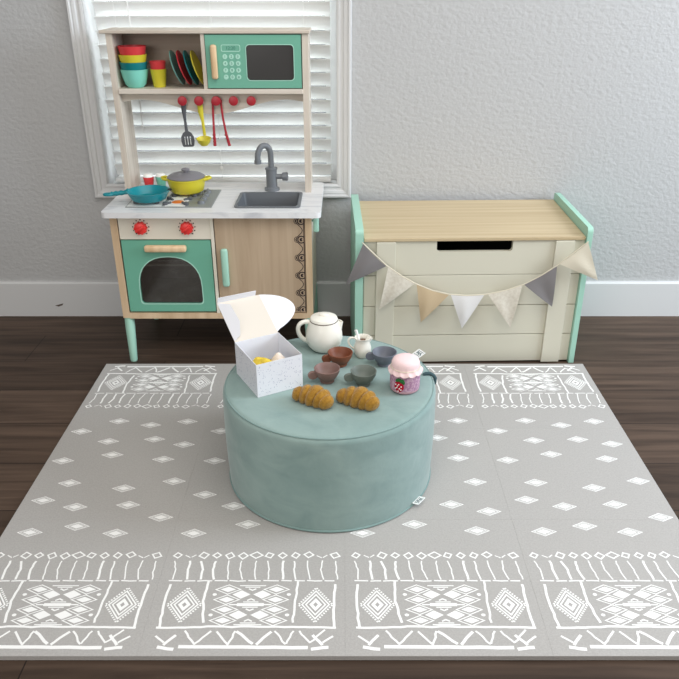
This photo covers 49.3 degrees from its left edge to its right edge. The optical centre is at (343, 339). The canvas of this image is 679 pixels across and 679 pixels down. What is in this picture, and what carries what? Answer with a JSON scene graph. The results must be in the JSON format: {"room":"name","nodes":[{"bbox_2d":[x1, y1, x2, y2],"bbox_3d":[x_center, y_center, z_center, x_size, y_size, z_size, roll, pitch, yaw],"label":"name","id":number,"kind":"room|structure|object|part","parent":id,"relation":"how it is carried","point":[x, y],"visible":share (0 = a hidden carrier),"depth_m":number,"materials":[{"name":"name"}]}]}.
{"room":"children's room","nodes":[
{"label":"children's room","id":0,"kind":"room"},
{"bbox_2d":[0,0,678,280],"bbox_3d":[0.100,-1.251,2.433,6.200,2.500,0.140,0,26,0],"label":"wall","id":1,"kind":"structure","parent":0,"point":[578,100],"depth_m":2.60,"materials":[{"name":"grey paint"}]},
{"bbox_2d":[65,0,351,197],"bbox_3d":[-0.441,-1.137,2.474,0.934,1.313,0.156,0,26,0],"label":"window","id":2,"kind":"structure","parent":1,"relation":"in","point":[81,13],"depth_m":2.57,"materials":[{"name":"white paint"}]},
{"bbox_2d":[92,0,330,181],"bbox_3d":[-0.443,-1.130,2.468,0.791,1.212,0.068,0,26,0],"label":"window blind","id":3,"kind":"object","parent":2,"relation":"attached to","point":[315,14],"visible":0.49,"depth_m":2.63,"materials":[{"name":"white plastic"}]},
{"bbox_3d":[-0.445,-1.101,2.459,0.005,1.148,0.002,0,26,0],"label":"ladder cord","id":4,"kind":"part","parent":3,"relation":"part of","materials":[{"name":"white fabric"}]},
{"bbox_3d":[-0.443,-0.594,2.735,0.791,0.015,0.048,0,26,0],"label":"rail","id":5,"kind":"part","parent":3,"relation":"part of","materials":[{"name":"white plastic"}]},
{"bbox_2d":[0,281,678,315],"bbox_3d":[0.100,-0.159,2.883,6.200,0.143,0.014,0,26,0],"label":"baseboard","id":6,"kind":"structure","parent":1,"relation":"attached to","point":[17,298],"depth_m":2.88,"materials":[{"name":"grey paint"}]},
{"bbox_2d":[0,316,678,678],"bbox_3d":[0.100,0.820,1.110,6.200,0.050,4.340,0,26,0],"label":"floor","id":7,"kind":"structure","parent":0,"point":[49,365],"depth_m":2.31,"materials":[{"name":"brown wood"}]},
{"bbox_2d":[98,27,323,361],"bbox_3d":[-0.420,-0.476,2.502,0.695,1.048,0.384,0,26,0],"label":"play kitchen","id":8,"kind":"object","parent":7,"relation":"on","point":[176,255],"visible":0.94,"depth_m":2.43,"materials":[{"name":"brown wood"}]},
{"bbox_3d":[-0.740,-0.546,2.479,0.020,0.882,0.342,0,26,0],"label":"panel","id":9,"kind":"part","parent":8,"relation":"part of","materials":[{"name":"brown wood"}]},
{"bbox_3d":[-0.735,-0.006,2.555,0.034,0.158,0.059,0,26,0],"label":"leg","id":10,"kind":"part","parent":8,"relation":"part of","materials":[{"name":"green paint"}]},
{"bbox_2d":[120,68,147,87],"bbox_3d":[-0.683,-0.856,2.422,0.090,0.056,0.090,0,26,0],"label":"bowl","id":11,"kind":"object","parent":8,"relation":"on","point":[132,78],"visible":0.97,"depth_m":2.39,"materials":[{"name":"teal plastic"}]},
{"bbox_2d":[119,61,147,69],"bbox_3d":[-0.683,-0.876,2.412,0.090,0.056,0.090,0,26,0],"label":"bowl","id":12,"kind":"object","parent":11,"relation":"on","point":[143,65],"visible":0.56,"depth_m":2.37,"materials":[{"name":"teal plastic"}]},
{"bbox_2d":[118,53,146,62],"bbox_3d":[-0.683,-0.896,2.402,0.090,0.056,0.090,0,26,0],"label":"bowl","id":13,"kind":"object","parent":12,"relation":"on","point":[123,58],"visible":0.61,"depth_m":2.36,"materials":[{"name":"yellow plastic"}]},
{"bbox_2d":[117,45,145,54],"bbox_3d":[-0.682,-0.919,2.391,0.090,0.056,0.090,0,26,0],"label":"bowl","id":14,"kind":"object","parent":13,"relation":"on","point":[123,49],"visible":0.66,"depth_m":2.35,"materials":[{"name":"red plastic"}]},
{"bbox_2d":[103,185,171,202],"bbox_3d":[-0.667,-0.481,2.424,0.207,0.037,0.141,12,28,22],"label":"frying pan","id":15,"kind":"object","parent":8,"relation":"on","point":[144,193],"visible":1,"depth_m":2.41,"materials":[{"name":"teal plastic"}]},
{"bbox_3d":[-0.742,-0.479,2.409,0.089,0.027,0.027,0,26,0],"label":"handle","id":16,"kind":"part","parent":15,"relation":"part of","materials":[{"name":"teal plastic"}]},
{"bbox_3d":[-0.653,-0.357,2.368,0.056,0.050,0.024,0,26,0],"label":"stove knob","id":17,"kind":"part","parent":8,"relation":"part of","materials":[{"name":"red plastic"}]},
{"bbox_2d":[143,173,153,184],"bbox_3d":[-0.684,-0.557,2.593,0.037,0.050,0.037,0,26,0],"label":"shaker","id":18,"kind":"object","parent":8,"relation":"on","point":[148,178],"visible":0.75,"depth_m":2.58,"materials":[{"name":"red plastic"}]},
{"bbox_2d":[150,69,165,87],"bbox_3d":[-0.606,-0.858,2.425,0.053,0.056,0.053,0,26,0],"label":"cup","id":19,"kind":"object","parent":8,"relation":"on","point":[158,76],"visible":0.94,"depth_m":2.41,"materials":[{"name":"yellow plastic"}]},
{"bbox_2d":[149,60,165,69],"bbox_3d":[-0.606,-0.879,2.415,0.053,0.056,0.053,0,26,0],"label":"cup","id":20,"kind":"object","parent":19,"relation":"in","point":[154,64],"visible":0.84,"depth_m":2.39,"materials":[{"name":"red plastic"}]},
{"bbox_2d":[155,172,165,185],"bbox_3d":[-0.643,-0.561,2.600,0.037,0.050,0.037,0,26,0],"label":"shaker","id":21,"kind":"object","parent":8,"relation":"on","point":[159,180],"visible":0.59,"depth_m":2.59,"materials":[{"name":"teal plastic"}]},
{"bbox_3d":[-0.578,-0.362,2.385,0.295,0.079,0.013,0,26,0],"label":"knob panel","id":22,"kind":"part","parent":8,"relation":"part of","materials":[{"name":"beige paint"}]},
{"bbox_2d":[121,239,216,310],"bbox_3d":[-0.577,-0.267,2.572,0.293,0.251,0.311,0,26,0],"label":"oven","id":23,"kind":"object","parent":8,"relation":"in","point":[157,274],"depth_m":2.45,"materials":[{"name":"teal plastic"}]},
{"bbox_2d":[125,188,220,207],"bbox_3d":[-0.564,-0.477,2.470,0.278,0.015,0.215,0,26,0],"label":"cooktop","id":24,"kind":"object","parent":8,"relation":"in","point":[207,198],"depth_m":2.42,"materials":[{"name":"grey plastic"}]},
{"bbox_2d":[169,50,185,84],"bbox_3d":[-0.544,-0.888,2.417,0.039,0.107,0.112,1,26,1],"label":"plate","id":25,"kind":"object","parent":8,"relation":"on","point":[173,59],"visible":0.95,"depth_m":2.42,"materials":[{"name":"teal plastic"}]},
{"bbox_2d":[176,50,191,84],"bbox_3d":[-0.522,-0.888,2.417,0.039,0.107,0.112,1,26,1],"label":"plate","id":26,"kind":"object","parent":8,"relation":"on","point":[180,59],"visible":0.91,"depth_m":2.42,"materials":[{"name":"red plastic"}]},
{"bbox_2d":[161,168,211,194],"bbox_3d":[-0.531,-0.538,2.493,0.139,0.079,0.132,-22,34,-37],"label":"stock pot","id":27,"kind":"object","parent":8,"relation":"on","point":[184,182],"visible":1,"depth_m":2.46,"materials":[{"name":"yellow plastic"}]},
{"bbox_3d":[-0.531,-0.525,2.500,0.132,0.048,0.132,0,26,0],"label":"pot","id":28,"kind":"part","parent":27,"relation":"part of","materials":[{"name":"yellow plastic"}]},
{"bbox_3d":[-0.531,-0.554,2.485,0.126,0.016,0.126,0,26,0],"label":"lid","id":29,"kind":"part","parent":27,"relation":"part of","materials":[{"name":"grey"}]},
{"bbox_3d":[-0.457,-0.543,2.490,0.026,0.013,0.042,0,26,0],"label":"handle","id":30,"kind":"part","parent":27,"relation":"part of","materials":[{"name":"yellow plastic"}]},
{"bbox_3d":[-0.505,-0.357,2.368,0.056,0.050,0.024,0,26,0],"label":"stove knob","id":31,"kind":"part","parent":8,"relation":"part of","materials":[{"name":"red plastic"}]},
{"bbox_2d":[181,105,194,146],"bbox_3d":[-0.523,-0.721,2.457,0.044,0.161,0.007,0,26,0],"label":"spatula","id":32,"kind":"object","parent":8,"relation":"hanging from","point":[186,133],"visible":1,"depth_m":2.47,"materials":[{"name":"grey plastic"}]},
{"bbox_3d":[-0.528,-0.743,2.446,0.024,0.113,0.007,0,26,0],"label":"handle","id":33,"kind":"part","parent":32,"relation":"part of","materials":[{"name":"grey plastic"}]},
{"bbox_3d":[-0.523,-0.672,2.481,0.044,0.052,0.004,0,26,0],"label":"blade","id":34,"kind":"part","parent":32,"relation":"part of","materials":[{"name":"grey plastic"}]},
{"bbox_2d":[183,50,198,84],"bbox_3d":[-0.499,-0.888,2.417,0.039,0.107,0.112,1,26,1],"label":"plate","id":35,"kind":"object","parent":8,"relation":"on","point":[187,59],"visible":0.94,"depth_m":2.42,"materials":[{"name":"teal plastic"}]},
{"bbox_2d":[190,50,203,84],"bbox_3d":[-0.477,-0.888,2.417,0.039,0.107,0.112,1,26,1],"label":"plate","id":36,"kind":"object","parent":8,"relation":"on","point":[197,67],"visible":0.88,"depth_m":2.43,"materials":[{"name":"yellow plastic"}]},
{"bbox_2d":[196,104,210,145],"bbox_3d":[-0.467,-0.717,2.440,0.049,0.155,0.048,0,26,0],"label":"ladle","id":37,"kind":"object","parent":8,"relation":"hanging from","point":[204,140],"visible":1,"depth_m":2.46,"materials":[{"name":"yellow plastic"}]},
{"bbox_3d":[-0.474,-0.738,2.448,0.026,0.125,0.008,0,26,0],"label":"handle","id":38,"kind":"part","parent":37,"relation":"part of","materials":[{"name":"yellow plastic"}]},
{"bbox_2d":[122,34,302,83],"bbox_3d":[-0.431,-0.933,2.474,0.597,0.182,0.006,0,26,0],"label":"shelf","id":39,"kind":"object","parent":8,"relation":"attached to","point":[158,46],"depth_m":2.45,"materials":[{"name":"beige wood"}]},
{"bbox_2d":[101,182,323,217],"bbox_3d":[-0.420,-0.475,2.502,0.695,0.018,0.384,0,26,0],"label":"countertop","id":40,"kind":"structure","parent":8,"relation":"on","point":[311,202],"depth_m":2.37,"materials":[{"name":"wood"}]},
{"bbox_3d":[-0.412,-0.880,2.346,0.020,0.104,0.018,0,26,0],"label":"handle","id":41,"kind":"part","parent":8,"relation":"part of","materials":[{"name":"brown wood"}]},
{"bbox_2d":[211,99,230,145],"bbox_3d":[-0.409,-0.723,2.455,0.061,0.160,0.009,0,26,0],"label":"tongs","id":42,"kind":"object","parent":8,"relation":"hanging from","point":[221,107],"visible":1,"depth_m":2.46,"materials":[{"name":"red plastic"}]},
{"bbox_3d":[-0.434,-0.714,2.459,0.011,0.141,0.008,7,27,14],"label":"arm","id":43,"kind":"part","parent":42,"relation":"part of","materials":[{"name":"red plastic"}]},
{"bbox_3d":[-0.394,-0.714,2.459,0.029,0.141,0.009,0,26,0],"label":"arm","id":44,"kind":"part","parent":42,"relation":"part of","materials":[{"name":"red plastic"}]},
{"bbox_3d":[-0.390,-0.235,2.429,0.023,0.132,0.018,0,26,0],"label":"handle","id":45,"kind":"part","parent":8,"relation":"part of","materials":[{"name":"green paint"}]},
{"bbox_3d":[-0.287,-0.885,2.358,0.302,0.160,0.011,0,26,0],"label":"microwave door","id":46,"kind":"part","parent":8,"relation":"part of","materials":[{"name":"green paint"}]},
{"bbox_3d":[-0.272,-0.246,2.442,0.290,0.334,0.014,0,26,0],"label":"cupboard door","id":47,"kind":"part","parent":8,"relation":"part of","materials":[{"name":"brown wood"}]},
{"bbox_2d":[234,192,302,207],"bbox_3d":[-0.247,-0.463,2.453,0.213,0.004,0.186,0,26,0],"label":"sink","id":48,"kind":"object","parent":8,"relation":"in","point":[239,197],"depth_m":2.53,"materials":[{"name":"grey"}]},
{"bbox_2d":[238,193,299,205],"bbox_3d":[-0.247,-0.428,2.470,0.193,0.081,0.166,0,26,0],"label":"basin","id":49,"kind":"object","parent":8,"relation":"in","point":[244,199],"depth_m":2.53,"materials":[{"name":"grey"}]},
{"bbox_3d":[-0.235,-0.883,2.360,0.149,0.105,0.003,0,26,0],"label":"microwave pane","id":50,"kind":"part","parent":8,"relation":"part of","materials":[{"name":"grey"}]},
{"bbox_2d":[254,143,287,191],"bbox_3d":[-0.248,-0.592,2.534,0.111,0.165,0.061,0,26,0],"label":"tap","id":51,"kind":"object","parent":8,"relation":"on","point":[272,176],"depth_m":2.54,"materials":[{"name":"grey plastic"}]},
{"bbox_3d":[-0.118,-0.546,2.479,0.029,0.882,0.342,0,26,0],"label":"panel","id":52,"kind":"part","parent":8,"relation":"part of","materials":[{"name":"brown wood"}]},
{"bbox_3d":[-0.117,-0.146,2.840,0.034,0.158,0.059,0,26,0],"label":"leg","id":53,"kind":"part","parent":8,"relation":"part of","materials":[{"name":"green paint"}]},
{"bbox_2d":[0,364,678,659],"bbox_3d":[0.002,0.354,1.986,1.626,0.012,1.210,0,26,0],"label":"play mat","id":54,"kind":"object","parent":7,"relation":"on","point":[540,530],"visible":0.8,"depth_m":1.72,"materials":[{"name":"grey plastic"}]},
{"bbox_2d":[223,336,436,532],"bbox_3d":[-0.034,0.218,1.937,0.548,0.275,0.541,0,26,0],"label":"pouf","id":55,"kind":"object","parent":54,"relation":"on","point":[340,467],"visible":0.8,"depth_m":1.74,"materials":[{"name":"green fabric"}]},
{"bbox_2d":[217,291,302,397],"bbox_3d":[-0.182,-0.006,1.906,0.204,0.168,0.260,-14,29,-26],"label":"box","id":56,"kind":"object","parent":55,"relation":"on","point":[253,321],"visible":1,"depth_m":1.90,"materials":[{"name":"white cardboard"}]},
{"bbox_3d":[-0.252,-0.056,1.928,0.119,0.064,0.119,-14,29,-26],"label":"lid","id":57,"kind":"part","parent":56,"relation":"part of","materials":[{"name":"beige cardboard"}]},
{"bbox_2d":[253,357,271,364],"bbox_3d":[-0.202,0.080,1.830,0.060,0.077,0.060,0,26,0],"label":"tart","id":58,"kind":"object","parent":56,"relation":"in","point":[257,360],"visible":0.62,"depth_m":1.81,"materials":[{"name":"yellow"}]},
{"bbox_2d":[270,352,284,360],"bbox_3d":[-0.163,0.068,1.853,0.056,0.079,0.056,0,26,0],"label":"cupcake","id":59,"kind":"object","parent":56,"relation":"in","point":[277,356],"visible":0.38,"depth_m":1.83,"materials":[{"name":"beige food"}]},
{"bbox_2d":[292,384,333,409],"bbox_3d":[-0.071,0.131,1.768,0.115,0.046,0.058,15,30,28],"label":"croissant","id":60,"kind":"object","parent":55,"relation":"on","point":[316,396],"visible":1,"depth_m":1.75,"materials":[{"name":"orange fabric"}]},
{"bbox_2d":[296,312,342,352],"bbox_3d":[-0.059,-0.025,2.016,0.111,0.105,0.101,14,30,27],"label":"teapot","id":61,"kind":"object","parent":55,"relation":"on","point":[324,329],"visible":0.96,"depth_m":1.98,"materials":[{"name":"white ceramic"}]},
{"bbox_3d":[-0.110,-0.021,2.007,0.042,0.072,0.014,-5,27,-11],"label":"handle","id":62,"kind":"part","parent":61,"relation":"part of","materials":[{"name":"white ceramic"}]},
{"bbox_2d":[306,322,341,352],"bbox_3d":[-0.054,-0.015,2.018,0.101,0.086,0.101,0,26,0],"label":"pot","id":63,"kind":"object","parent":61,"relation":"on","point":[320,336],"depth_m":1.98,"materials":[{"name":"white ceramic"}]},
{"bbox_3d":[-0.054,-0.059,1.997,0.078,0.014,0.078,0,26,0],"label":"lid","id":64,"kind":"part","parent":61,"relation":"part of","materials":[{"name":"white ceramic"}]},
{"bbox_3d":[-0.025,-0.032,2.014,0.037,0.047,0.037,23,34,38],"label":"spout","id":65,"kind":"part","parent":61,"relation":"part of","materials":[{"name":"white ceramic"}]},
{"bbox_2d":[308,362,339,383],"bbox_3d":[-0.047,0.087,1.865,0.074,0.038,0.066,11,28,20],"label":"teacup","id":66,"kind":"object","parent":55,"relation":"on","point":[326,372],"visible":1,"depth_m":1.86,"materials":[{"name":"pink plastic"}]},
{"bbox_3d":[-0.077,0.089,1.855,0.026,0.022,0.009,-6,27,-13],"label":"handle","id":67,"kind":"part","parent":66,"relation":"part of","materials":[{"name":"brown plastic"}]},
{"bbox_2d":[322,346,352,367],"bbox_3d":[-0.013,0.051,1.940,0.066,0.038,0.074,21,33,36],"label":"teacup","id":68,"kind":"object","parent":55,"relation":"on","point":[340,355],"visible":0.87,"depth_m":1.94,"materials":[{"name":"brown ceramic"}]},
{"bbox_3d":[-0.045,0.050,1.935,0.026,0.022,0.009,-5,27,-11],"label":"handle","id":69,"kind":"part","parent":68,"relation":"part of","materials":[{"name":"brown ceramic"}]},
{"bbox_2d":[336,386,379,410],"bbox_3d":[0.036,0.134,1.760,0.115,0.046,0.058,14,29,26],"label":"croissant","id":70,"kind":"object","parent":55,"relation":"on","point":[360,397],"visible":1,"depth_m":1.74,"materials":[{"name":"orange fabric"}]},
{"bbox_2d":[347,334,372,358],"bbox_3d":[0.045,0.016,1.985,0.058,0.060,0.047,16,30,30],"label":"creamer","id":71,"kind":"object","parent":55,"relation":"on","point":[361,347],"visible":0.96,"depth_m":1.97,"materials":[{"name":"white ceramic"}]},
{"bbox_3d":[0.020,0.009,1.979,0.022,0.038,0.005,0,26,0],"label":"handle","id":72,"kind":"part","parent":71,"relation":"part of","materials":[{"name":"white ceramic"}]},
{"bbox_2d":[354,329,359,339],"bbox_3d":[0.043,0.007,1.978,0.031,0.072,0.008,5,27,9],"label":"spoon","id":73,"kind":"object","parent":71,"relation":"in","point":[356,330],"visible":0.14,"depth_m":1.97,"materials":[{"name":"white ceramic"}]},
{"bbox_2d":[344,365,376,386],"bbox_3d":[0.045,0.096,1.848,0.066,0.038,0.074,22,34,38],"label":"teacup","id":74,"kind":"object","parent":55,"relation":"on","point":[362,375],"visible":0.99,"depth_m":1.85,"materials":[{"name":"grey plastic"}]},
{"bbox_3d":[0.013,0.094,1.844,0.026,0.022,0.009,-4,27,-9],"label":"handle","id":75,"kind":"part","parent":74,"relation":"part of","materials":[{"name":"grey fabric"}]},
{"bbox_2d":[366,346,396,366],"bbox_3d":[0.102,0.049,1.942,0.074,0.038,0.066,-15,30,-27],"label":"teacup","id":76,"kind":"object","parent":55,"relation":"on","point":[383,355],"visible":0.92,"depth_m":1.94,"materials":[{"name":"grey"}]},
{"bbox_3d":[0.070,0.044,1.947,0.026,0.022,0.009,3,26,5],"label":"handle","id":77,"kind":"part","parent":76,"relation":"part of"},
{"bbox_2d":[388,353,422,394],"bbox_3d":[0.151,0.082,1.818,0.086,0.089,0.087,0,26,0],"label":"jam jar","id":78,"kind":"object","parent":55,"relation":"on","point":[405,370],"visible":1,"depth_m":1.79,"materials":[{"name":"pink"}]},
{"bbox_2d":[350,193,593,362],"bbox_3d":[0.409,-0.222,2.611,0.757,0.497,0.386,-1,26,-2],"label":"chest","id":79,"kind":"object","parent":7,"relation":"on","point":[463,247],"visible":0.89,"depth_m":2.47,"materials":[{"name":"beige paint"}]},
{"bbox_3d":[0.043,-0.218,2.601,0.026,0.497,0.386,-1,26,-2],"label":"panel","id":80,"kind":"part","parent":79,"relation":"part of","materials":[{"name":"green paint"}]},
{"bbox_2d":[346,241,597,327],"bbox_3d":[0.412,-0.172,2.394,0.812,0.303,0.013,0,26,0],"label":"pennant bunting","id":81,"kind":"object","parent":79,"relation":"hanging from","point":[543,286],"visible":1,"depth_m":2.40,"materials":[{"name":"beige fabric"}]},
{"bbox_3d":[0.414,-0.226,2.373,0.716,0.188,0.004,0,26,0],"label":"cord","id":82,"kind":"part","parent":81,"relation":"part of","materials":[{"name":"beige fabric"}]},
{"bbox_3d":[0.413,-0.409,2.521,0.710,0.029,0.376,-1,26,-2],"label":"lid","id":83,"kind":"part","parent":79,"relation":"part of","materials":[{"name":"brown wood"}]},
{"bbox_3d":[0.418,-0.123,2.469,0.710,0.436,0.018,-1,26,-2],"label":"panel","id":84,"kind":"part","parent":79,"relation":"part of","materials":[{"name":"beige paint"}]},
{"bbox_3d":[0.778,-0.227,2.621,0.018,0.497,0.386,-1,26,-2],"label":"panel","id":85,"kind":"part","parent":79,"relation":"part of","materials":[{"name":"green paint"}]}
]}

